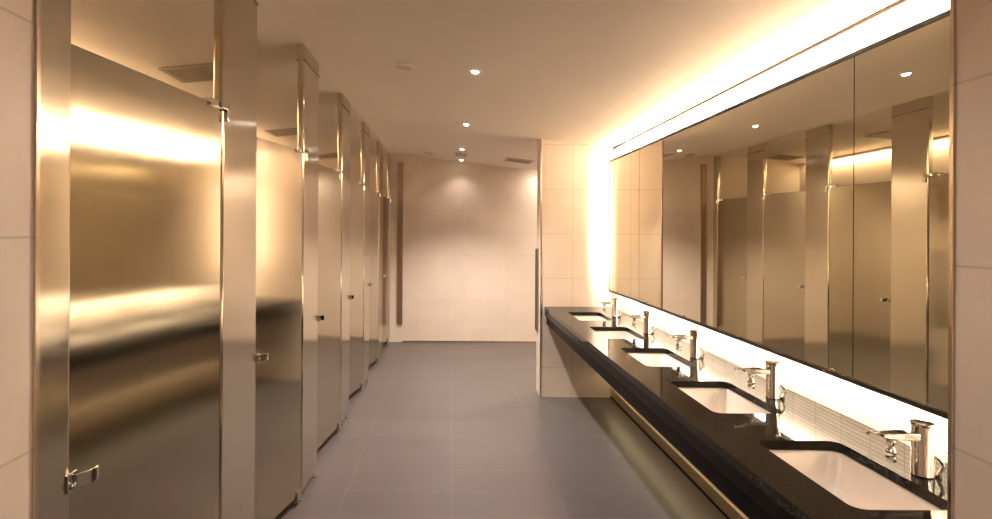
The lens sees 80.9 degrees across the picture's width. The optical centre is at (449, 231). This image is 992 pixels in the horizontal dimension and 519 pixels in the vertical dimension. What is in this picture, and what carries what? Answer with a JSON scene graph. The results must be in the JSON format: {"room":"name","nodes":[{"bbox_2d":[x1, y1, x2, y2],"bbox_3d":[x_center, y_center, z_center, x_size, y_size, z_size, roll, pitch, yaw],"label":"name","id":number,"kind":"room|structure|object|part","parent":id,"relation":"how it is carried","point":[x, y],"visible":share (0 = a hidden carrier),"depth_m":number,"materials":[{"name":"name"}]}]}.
{"room":"public restroom","nodes":[
{"label":"public restroom","id":0,"kind":"room"},
{"bbox_2d":[0,0,33,518],"bbox_3d":[-1.416,-0.002,-0.755,1.268,2.950,3.690,0,0,0],"label":"wall","id":1,"kind":"structure","parent":0,"point":[16,16],"depth_m":1.04,"materials":[{"name":"beige tile"}]},
{"bbox_2d":[32,0,40,518],"bbox_3d":[-0.789,0.236,1.093,0.024,2.480,0.010,0,0,0],"label":"trim","id":2,"kind":"structure","parent":1,"relation":"attached to","point":[37,3],"depth_m":1.09,"materials":[{"name":"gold metal"}]},
{"bbox_2d":[318,153,536,341],"bbox_3d":[0.325,0.007,7.800,4.750,2.950,0.100,0,0,0],"label":"wall","id":3,"kind":"structure","parent":0,"point":[470,229],"depth_m":7.75,"materials":[{"name":"beige tile"}]},
{"bbox_2d":[397,162,402,323],"bbox_3d":[-0.666,0.157,7.740,0.070,2.160,0.020,0,0,0],"label":"trim","id":4,"kind":"structure","parent":3,"relation":"attached to","point":[400,164],"depth_m":7.73,"materials":[{"name":"gold metal"}]},
{"bbox_2d":[402,341,535,342],"bbox_3d":[0.977,1.475,7.747,3.230,0.020,0.006,0,0,0],"label":"baseboard","id":5,"kind":"structure","parent":3,"relation":"attached to","point":[402,341],"depth_m":7.74,"materials":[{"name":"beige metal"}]},
{"bbox_2d":[71,0,898,170],"bbox_3d":[0.331,-1.067,2.575,4.750,0.903,10.550,0,0,0],"label":"ceiling","id":6,"kind":"structure","parent":0,"point":[605,73],"depth_m":2.99,"materials":[{"name":"beige paint"}]},
{"bbox_2d":[158,63,213,82],"bbox_3d":[-1.524,-0.953,3.500,0.319,0.039,0.320,0,0,0],"label":"ceiling vent","id":7,"kind":"object","parent":6,"relation":"in","point":[196,72],"visible":0.7,"depth_m":3.45,"materials":[{"name":"beige metal"}]},
{"bbox_2d":[265,128,296,136],"bbox_3d":[-1.595,-0.967,5.660,0.319,0.039,0.320,0,0,0],"label":"ceiling vent","id":8,"kind":"object","parent":6,"relation":"in","point":[290,131],"visible":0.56,"depth_m":5.62,"materials":[{"name":"brown"}]},
{"bbox_2d":[318,152,336,157],"bbox_3d":[-1.534,-0.972,7.400,0.319,0.039,0.320,0,0,0],"label":"ceiling vent","id":9,"kind":"object","parent":6,"relation":"in","point":[325,155],"visible":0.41,"depth_m":7.38,"materials":[{"name":"brown"}]},
{"bbox_2d":[395,62,412,69],"bbox_3d":[-0.266,-0.952,3.340,0.107,0.029,0.107,0,0,-6],"label":"smoke detector","id":10,"kind":"object","parent":6,"relation":"attached to","point":[400,65],"visible":1,"depth_m":3.31,"materials":[{"name":"beige plastic"}]},
{"bbox_2d":[455,153,466,156],"bbox_3d":[0.135,-0.929,7.030,0.139,0.021,0.260,0,0,0],"label":"access hatch","id":11,"kind":"object","parent":6,"relation":"attached to","point":[456,154],"visible":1,"depth_m":7.02,"materials":[{"name":"beige paint"}]},
{"bbox_2d":[469,69,481,73],"bbox_3d":[0.143,-0.906,3.290,0.075,0.018,0.076,0,0,-6],"label":"recessed light","id":12,"kind":"object","parent":6,"relation":"in","point":[475,71],"visible":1,"depth_m":3.27,"materials":[{"name":"beige plastic"}]},
{"bbox_2d":[504,157,533,164],"bbox_3d":[0.824,-0.844,6.950,0.328,0.047,0.320,0,0,0],"label":"ceiling vent","id":13,"kind":"object","parent":6,"relation":"in","point":[514,160],"visible":1,"depth_m":6.94,"materials":[{"name":"beige plastic"}]},
{"bbox_2d":[274,342,726,518],"bbox_3d":[0.317,1.532,2.575,4.550,0.100,10.350,0,0,0],"label":"floor","id":14,"kind":"structure","parent":0,"point":[435,430],"depth_m":3.86,"materials":[{"name":"grey tile"}]},
{"bbox_2d":[39,0,258,518],"bbox_3d":[-1.356,0.224,1.745,1.180,2.497,1.290,0,0,0],"label":"stall","id":15,"kind":"object","parent":14,"relation":"on","point":[147,345],"visible":0.97,"depth_m":1.63,"materials":[{"name":"silver metal"}]},
{"bbox_3d":[-0.866,0.491,1.638,0.030,1.859,0.783,0,0,7],"label":"door","id":16,"kind":"part","parent":15,"relation":"part of","materials":[{"name":"silver metal"}]},
{"bbox_2d":[255,44,319,518],"bbox_3d":[-1.356,0.224,2.951,1.180,2.497,1.118,0,0,0],"label":"stall","id":17,"kind":"object","parent":14,"relation":"on","point":[286,177],"visible":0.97,"depth_m":3.00,"materials":[{"name":"silver metal"}]},
{"bbox_3d":[-0.896,0.491,2.782,0.030,1.859,0.748,0,0,12],"label":"door","id":18,"kind":"part","parent":17,"relation":"part of","materials":[{"name":"silver metal"}]},
{"bbox_2d":[317,93,350,448],"bbox_3d":[-1.356,0.224,4.071,1.180,2.497,1.118,0,0,0],"label":"stall","id":19,"kind":"object","parent":14,"relation":"on","point":[333,184],"visible":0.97,"depth_m":4.13,"materials":[{"name":"silver metal"}]},
{"bbox_3d":[-0.861,0.491,3.895,0.030,1.859,0.748,0,0,7],"label":"door","id":20,"kind":"part","parent":19,"relation":"part of","materials":[{"name":"silver metal"}]},
{"bbox_2d":[349,122,369,395],"bbox_3d":[-1.356,0.224,5.191,1.180,2.497,1.118,0,0,0],"label":"stall","id":21,"kind":"object","parent":14,"relation":"on","point":[359,191],"visible":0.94,"depth_m":5.32,"materials":[{"name":"silver metal"}]},
{"bbox_3d":[-0.877,0.491,5.018,0.030,1.859,0.748,0,0,9],"label":"door","id":22,"kind":"part","parent":21,"relation":"part of","materials":[{"name":"silver metal"}]},
{"bbox_2d":[369,141,382,364],"bbox_3d":[-1.356,0.224,6.311,1.180,2.497,1.118,0,0,0],"label":"stall","id":23,"kind":"object","parent":14,"relation":"on","point":[376,197],"visible":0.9,"depth_m":6.43,"materials":[{"name":"silver metal"}]},
{"bbox_3d":[-0.864,0.491,6.135,0.030,1.859,0.748,0,0,7],"label":"door","id":24,"kind":"part","parent":23,"relation":"part of","materials":[{"name":"silver metal"}]},
{"bbox_2d":[382,154,390,343],"bbox_3d":[-0.844,0.227,7.311,0.156,2.497,0.878,0,0,0],"label":"stall","id":25,"kind":"object","parent":14,"relation":"on","point":[386,200],"visible":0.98,"depth_m":7.50,"materials":[{"name":"silver metal"}]},
{"bbox_3d":[-0.864,0.491,7.255,0.030,1.859,0.748,0,0,7],"label":"door","id":26,"kind":"part","parent":25,"relation":"part of","materials":[{"name":"silver metal"}]},
{"bbox_2d":[536,139,612,396],"bbox_3d":[1.758,0.014,5.320,1.884,2.950,0.240,0,0,0],"label":"wall","id":27,"kind":"structure","parent":0,"point":[575,176],"depth_m":5.20,"materials":[{"name":"beige tile"}]},
{"bbox_2d":[535,248,538,331],"bbox_3d":[0.804,0.539,5.378,0.016,0.770,0.115,0,0,0],"label":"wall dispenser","id":28,"kind":"object","parent":27,"relation":"attached to","point":[536,249],"visible":1,"depth_m":5.33,"materials":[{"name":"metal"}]},
{"bbox_2d":[540,139,541,396],"bbox_3d":[0.815,0.329,5.199,0.011,2.312,0.009,0,0,0],"label":"trim","id":29,"kind":"structure","parent":27,"relation":"attached to","point":[541,139],"depth_m":5.20,"materials":[{"name":"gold metal"}]},
{"bbox_2d":[612,0,949,518],"bbox_3d":[2.080,0.016,3.240,1.240,2.950,3.920,0,0,0],"label":"wall","id":30,"kind":"structure","parent":0,"point":[909,13],"depth_m":2.38,"materials":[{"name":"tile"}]},
{"bbox_2d":[610,397,729,518],"bbox_3d":[1.444,1.484,3.240,0.016,0.008,3.920,0,0,0],"label":"trim","id":31,"kind":"structure","parent":30,"relation":"attached to","point":[661,449],"depth_m":3.68,"materials":[{"name":"metal"}]},
{"bbox_2d":[611,388,746,518],"bbox_3d":[1.446,1.441,3.240,0.012,0.077,3.920,0,0,0],"label":"trim","id":32,"kind":"structure","parent":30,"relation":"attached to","point":[713,493],"depth_m":3.58,"materials":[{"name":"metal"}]},
{"bbox_2d":[544,307,946,518],"bbox_3d":[1.146,0.780,3.240,0.600,0.212,3.908,0,0,0],"label":"countertop","id":33,"kind":"structure","parent":30,"relation":"attached to","point":[731,450],"depth_m":2.02,"materials":[{"name":"black stone"}]},
{"bbox_2d":[574,316,606,320],"bbox_3d":[1.113,0.777,4.615,0.301,0.145,0.501,0,0,0],"label":"sink","id":34,"kind":"object","parent":33,"relation":"in","point":[583,318],"visible":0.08,"depth_m":4.84,"materials":[{"name":"beige ceramic"}]},
{"bbox_2d":[596,298,621,316],"bbox_3d":[1.251,0.599,4.585,0.198,0.149,0.058,0,0,0],"label":"faucet","id":35,"kind":"object","parent":33,"relation":"on","point":[615,301],"visible":1,"depth_m":4.57,"materials":[{"name":"silver metal"}]},
{"bbox_3d":[1.243,0.565,4.585,0.103,0.023,0.034,0,0,0],"label":"spout","id":36,"kind":"part","parent":35,"relation":"part of","materials":[{"name":"silver metal"}]},
{"bbox_2d":[596,331,638,338],"bbox_3d":[1.113,0.777,3.870,0.301,0.145,0.501,0,0,0],"label":"sink","id":37,"kind":"object","parent":33,"relation":"in","point":[607,334],"visible":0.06,"depth_m":4.09,"materials":[{"name":"beige ceramic"}]},
{"bbox_2d":[624,310,654,333],"bbox_3d":[1.251,0.599,3.841,0.198,0.149,0.058,0,0,0],"label":"faucet","id":38,"kind":"object","parent":33,"relation":"on","point":[647,317],"visible":1,"depth_m":3.82,"materials":[{"name":"silver metal"}]},
{"bbox_3d":[1.243,0.565,3.841,0.103,0.023,0.034,0,0,0],"label":"spout","id":39,"kind":"part","parent":38,"relation":"part of","materials":[{"name":"silver metal"}]},
{"bbox_2d":[628,353,688,366],"bbox_3d":[1.113,0.777,3.126,0.301,0.145,0.501,0,0,0],"label":"sink","id":40,"kind":"object","parent":33,"relation":"in","point":[648,359],"visible":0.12,"depth_m":3.35,"materials":[{"name":"beige ceramic"}]},
{"bbox_2d":[666,329,704,358],"bbox_3d":[1.251,0.599,3.095,0.198,0.149,0.058,0,0,0],"label":"faucet","id":41,"kind":"object","parent":33,"relation":"on","point":[694,337],"visible":1,"depth_m":3.08,"materials":[{"name":"silver metal"}]},
{"bbox_3d":[1.243,0.565,3.095,0.103,0.023,0.034,0,0,0],"label":"spout","id":42,"kind":"part","parent":41,"relation":"part of","materials":[{"name":"silver metal"}]},
{"bbox_3d":[1.337,0.642,3.078,0.027,0.063,0.015,0,0,18],"label":"pop rod","id":43,"kind":"part","parent":41,"relation":"part of","materials":[{"name":"silver metal"}]},
{"bbox_2d":[679,388,771,413],"bbox_3d":[1.113,0.777,2.381,0.301,0.145,0.501,0,0,0],"label":"sink","id":44,"kind":"object","parent":33,"relation":"in","point":[719,400],"visible":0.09,"depth_m":2.59,"materials":[{"name":"beige ceramic"}]},
{"bbox_2d":[734,360,785,399],"bbox_3d":[1.251,0.599,2.350,0.198,0.149,0.058,0,0,0],"label":"faucet","id":45,"kind":"object","parent":33,"relation":"on","point":[772,370],"visible":1,"depth_m":2.33,"materials":[{"name":"silver metal"}]},
{"bbox_3d":[1.243,0.565,2.350,0.103,0.023,0.034,0,0,0],"label":"spout","id":46,"kind":"part","parent":45,"relation":"part of","materials":[{"name":"silver metal"}]},
{"bbox_3d":[1.337,0.642,2.333,0.027,0.063,0.015,0,0,18],"label":"pop rod","id":47,"kind":"part","parent":45,"relation":"part of","materials":[{"name":"silver metal"}]},
{"bbox_2d":[769,450,941,509],"bbox_3d":[1.113,0.777,1.635,0.301,0.145,0.501,0,0,0],"label":"sink","id":48,"kind":"object","parent":33,"relation":"in","point":[852,482],"visible":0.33,"depth_m":1.78,"materials":[{"name":"beige ceramic"}]},
{"bbox_2d":[866,419,944,478],"bbox_3d":[1.251,0.599,1.605,0.198,0.149,0.058,0,0,0],"label":"faucet","id":49,"kind":"object","parent":33,"relation":"on","point":[921,435],"visible":1,"depth_m":1.59,"materials":[{"name":"silver metal"}]},
{"bbox_3d":[1.178,0.559,1.605,0.051,0.016,0.011,0,0,0],"label":"lever","id":50,"kind":"part","parent":49,"relation":"part of","materials":[{"name":"silver metal"}]},
{"bbox_3d":[1.243,0.565,1.605,0.103,0.023,0.034,0,0,0],"label":"spout","id":51,"kind":"part","parent":49,"relation":"part of","materials":[{"name":"silver metal"}]},
{"bbox_3d":[1.337,0.642,1.588,0.027,0.063,0.015,0,0,18],"label":"pop rod","id":52,"kind":"part","parent":49,"relation":"part of","materials":[{"name":"silver metal"}]},
{"bbox_2d":[612,0,907,148],"bbox_3d":[1.460,-0.744,3.240,0.008,0.011,3.920,0,0,0],"label":"trim","id":53,"kind":"structure","parent":30,"relation":"attached to","point":[899,2],"depth_m":2.47,"materials":[{"name":"white"}]},
{"bbox_2d":[608,9,949,419],"bbox_3d":[1.403,-0.047,3.130,0.097,1.118,3.660,0,0,0],"label":"wall mirror","id":54,"kind":"object","parent":30,"relation":"attached to","point":[804,220],"visible":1,"depth_m":2.14,"materials":[{"name":"clear glass"}]},
{"bbox_3d":[1.363,-0.046,4.562,0.006,1.087,0.780,0,0,0],"label":"pane","id":55,"kind":"part","parent":54,"relation":"part of","materials":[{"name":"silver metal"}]},
{"bbox_3d":[1.363,-0.046,3.062,0.006,1.087,2.211,0,0,0],"label":"pane","id":56,"kind":"part","parent":54,"relation":"part of","materials":[{"name":"silver metal"}]},
{"bbox_3d":[1.363,-0.046,1.631,0.006,1.087,0.645,0,0,0],"label":"pane","id":57,"kind":"part","parent":54,"relation":"part of","materials":[{"name":"silver metal"}]},
{"bbox_2d":[612,293,947,462],"bbox_3d":[1.454,0.382,3.240,0.008,0.588,3.920,0,0,0],"label":"backsplash","id":58,"kind":"structure","parent":30,"relation":"attached to","point":[879,412],"depth_m":2.28,"materials":[{"name":"white tile"}]},
{"bbox_2d":[954,0,991,518],"bbox_3d":[1.905,0.015,-0.660,1.590,2.950,3.880,0,0,0],"label":"wall","id":59,"kind":"structure","parent":0,"point":[973,204],"depth_m":1.23,"materials":[{"name":"beige tile"}]},
{"bbox_2d":[947,0,956,518],"bbox_3d":[1.113,0.347,1.279,0.022,2.278,0.010,0,0,0],"label":"trim","id":60,"kind":"structure","parent":59,"relation":"attached to","point":[953,3],"depth_m":1.28,"materials":[{"name":"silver metal"}]}
]}

